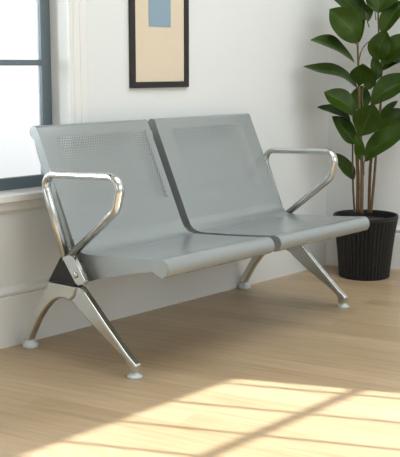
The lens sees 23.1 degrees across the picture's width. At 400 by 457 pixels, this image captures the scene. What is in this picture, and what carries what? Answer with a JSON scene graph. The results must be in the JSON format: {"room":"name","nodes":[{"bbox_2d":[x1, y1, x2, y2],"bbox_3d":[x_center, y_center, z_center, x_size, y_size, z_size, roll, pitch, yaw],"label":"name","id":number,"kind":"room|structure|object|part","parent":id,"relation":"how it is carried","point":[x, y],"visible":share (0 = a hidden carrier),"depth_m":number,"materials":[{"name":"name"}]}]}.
{"room":"waiting room","nodes":[
{"label":"waiting room","id":0,"kind":"room"},
{"bbox_2d":[0,0,329,287],"bbox_3d":[-1.392,-0.802,2.682,0.170,2.700,6.045,8,13,41],"label":"wall","id":1,"kind":"structure","parent":0,"point":[246,56],"depth_m":4.23,"materials":[{"name":"paint"}]},
{"bbox_2d":[0,0,51,190],"bbox_3d":[-1.179,-0.893,2.937,0.025,1.705,1.826,8,13,41],"label":"window","id":2,"kind":"structure","parent":1,"relation":"in","point":[43,62],"depth_m":3.63,"materials":[{"name":"grey paint"}]},
{"bbox_2d":[0,194,88,213],"bbox_3d":[-1.081,-0.002,3.023,0.019,0.042,1.946,8,13,41],"label":"trim","id":3,"kind":"structure","parent":1,"relation":"attached to","point":[38,203],"depth_m":3.50,"materials":[{"name":"white paint"}]},
{"bbox_2d":[0,187,89,203],"bbox_3d":[-1.114,-0.037,3.044,0.138,0.026,1.981,8,13,41],"label":"trim","id":4,"kind":"structure","parent":1,"relation":"attached to","point":[25,194],"depth_m":3.49,"materials":[{"name":"white paint"}]},
{"bbox_2d":[66,0,88,185],"bbox_3d":[-0.450,-1.042,3.556,0.014,1.795,0.094,8,13,41],"label":"trim","id":5,"kind":"structure","parent":1,"relation":"attached to","point":[76,17],"depth_m":3.62,"materials":[{"name":"white paint"}]},
{"bbox_2d":[128,0,188,87],"bbox_3d":[-0.161,-0.909,3.901,0.013,0.690,0.330,8,13,41],"label":"framed picture","id":6,"kind":"object","parent":1,"relation":"attached to","point":[158,29],"visible":1,"depth_m":3.92,"materials":[{"name":"beige paper"}]},
{"bbox_2d":[148,0,170,26],"bbox_3d":[-0.161,-0.921,3.898,0.002,0.235,0.125,8,13,41],"label":"print","id":7,"kind":"object","parent":6,"relation":"attached to","point":[159,11],"depth_m":3.91,"materials":[{"name":"blue paper"}]},
{"bbox_2d":[0,240,326,348],"bbox_3d":[-1.353,0.439,2.788,0.021,0.216,5.950,8,13,41],"label":"baseboard","id":8,"kind":"structure","parent":1,"relation":"attached to","point":[122,296],"depth_m":3.95,"materials":[{"name":"white paint"}]},
{"bbox_2d":[0,265,399,456],"bbox_3d":[0.769,0.674,2.280,4.232,0.080,8.201,8,13,41],"label":"floor","id":9,"kind":"structure","parent":0,"point":[274,367],"depth_m":3.14,"materials":[{"name":"brown wood"}]},
{"bbox_2d":[22,113,369,379],"bbox_3d":[0.031,-0.008,3.718,0.678,0.792,1.296,8,12,40],"label":"bench","id":10,"kind":"object","parent":9,"relation":"on","point":[226,223],"visible":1,"depth_m":3.63,"materials":[{"name":"grey metal"}]},
{"bbox_3d":[-0.517,0.296,3.420,0.289,0.238,0.030,8,12,40],"label":"leg","id":11,"kind":"part","parent":10,"relation":"part of","materials":[{"name":"metal"}]},
{"bbox_3d":[-0.391,-0.035,3.254,0.383,0.318,0.036,8,12,40],"label":"armrest","id":12,"kind":"part","parent":10,"relation":"part of","materials":[{"name":"silver metal"}]},
{"bbox_3d":[-0.316,0.329,3.249,0.310,0.249,0.030,8,12,40],"label":"leg","id":13,"kind":"part","parent":10,"relation":"part of","materials":[{"name":"silver metal"}]},
{"bbox_3d":[-0.334,-0.196,3.588,0.212,0.378,0.554,8,12,40],"label":"backrest","id":14,"kind":"part","parent":10,"relation":"part of","materials":[{"name":"grey metal"}]},
{"bbox_3d":[-0.086,0.064,3.414,0.446,0.078,0.554,8,12,40],"label":"seat","id":15,"kind":"part","parent":10,"relation":"part of","materials":[{"name":"silver metal"}]},
{"bbox_3d":[0.071,-0.273,4.049,0.212,0.378,0.603,8,12,40],"label":"backrest","id":16,"kind":"part","parent":10,"relation":"part of","materials":[{"name":"grey metal"}]},
{"bbox_3d":[0.294,0.142,4.344,0.289,0.238,0.030,8,12,40],"label":"leg","id":17,"kind":"part","parent":10,"relation":"part of","materials":[{"name":"metal"}]},
{"bbox_3d":[0.320,-0.013,3.875,0.446,0.078,0.603,8,12,40],"label":"seat","id":18,"kind":"part","parent":10,"relation":"part of","materials":[{"name":"silver metal"}]},
{"bbox_3d":[0.420,-0.189,4.178,0.383,0.318,0.036,8,12,40],"label":"armrest","id":19,"kind":"part","parent":10,"relation":"part of","materials":[{"name":"silver metal"}]},
{"bbox_3d":[0.495,0.175,4.172,0.310,0.249,0.030,8,12,40],"label":"leg","id":20,"kind":"part","parent":10,"relation":"part of","materials":[{"name":"silver metal"}]},
{"bbox_2d":[303,0,399,280],"bbox_3d":[0.778,-0.489,4.594,0.565,1.453,0.308,3,10,17],"label":"potted plant","id":21,"kind":"object","parent":9,"relation":"on","point":[366,255],"visible":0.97,"depth_m":4.55,"materials":[{"name":"green plant"}]},
{"bbox_3d":[0.729,-0.258,4.662,0.029,0.374,0.022,-4,10,-23],"label":"stem","id":22,"kind":"part","parent":21,"relation":"part of","materials":[{"name":"brown plant"}]},
{"bbox_3d":[0.741,-0.465,4.594,0.035,0.804,0.019,-1,10,-9],"label":"stem","id":23,"kind":"part","parent":21,"relation":"part of","materials":[{"name":"brown plant"}]},
{"bbox_3d":[0.758,-0.270,4.607,0.020,0.405,0.040,-5,10,-25],"label":"stem","id":24,"kind":"part","parent":21,"relation":"part of","materials":[{"name":"brown plant"}]},
{"bbox_3d":[0.788,0.079,4.686,0.308,0.301,0.308,8,13,41],"label":"pot","id":25,"kind":"part","parent":21,"relation":"part of","materials":[{"name":"black plastic"}]},
{"bbox_3d":[0.827,-0.246,4.646,0.016,0.346,0.054,8,13,41],"label":"stem","id":26,"kind":"part","parent":21,"relation":"part of","materials":[{"name":"brown plant"}]},
{"bbox_3d":[0.826,-0.542,4.616,0.050,0.952,0.038,8,13,41],"label":"stem","id":27,"kind":"part","parent":21,"relation":"part of","materials":[{"name":"brown plant"}]},
{"bbox_2d":[326,0,399,225],"bbox_3d":[2.771,-1.050,4.164,4.601,2.700,0.120,3,10,17],"label":"wall","id":28,"kind":"structure","parent":0,"point":[339,196],"depth_m":4.82,"materials":[{"name":"paint"}]},
{"bbox_2d":[326,226,399,269],"bbox_3d":[2.740,0.186,4.305,4.421,0.216,0.021,3,10,17],"label":"baseboard","id":29,"kind":"structure","parent":28,"relation":"attached to","point":[331,249],"depth_m":4.93,"materials":[{"name":"white paint"}]}
]}

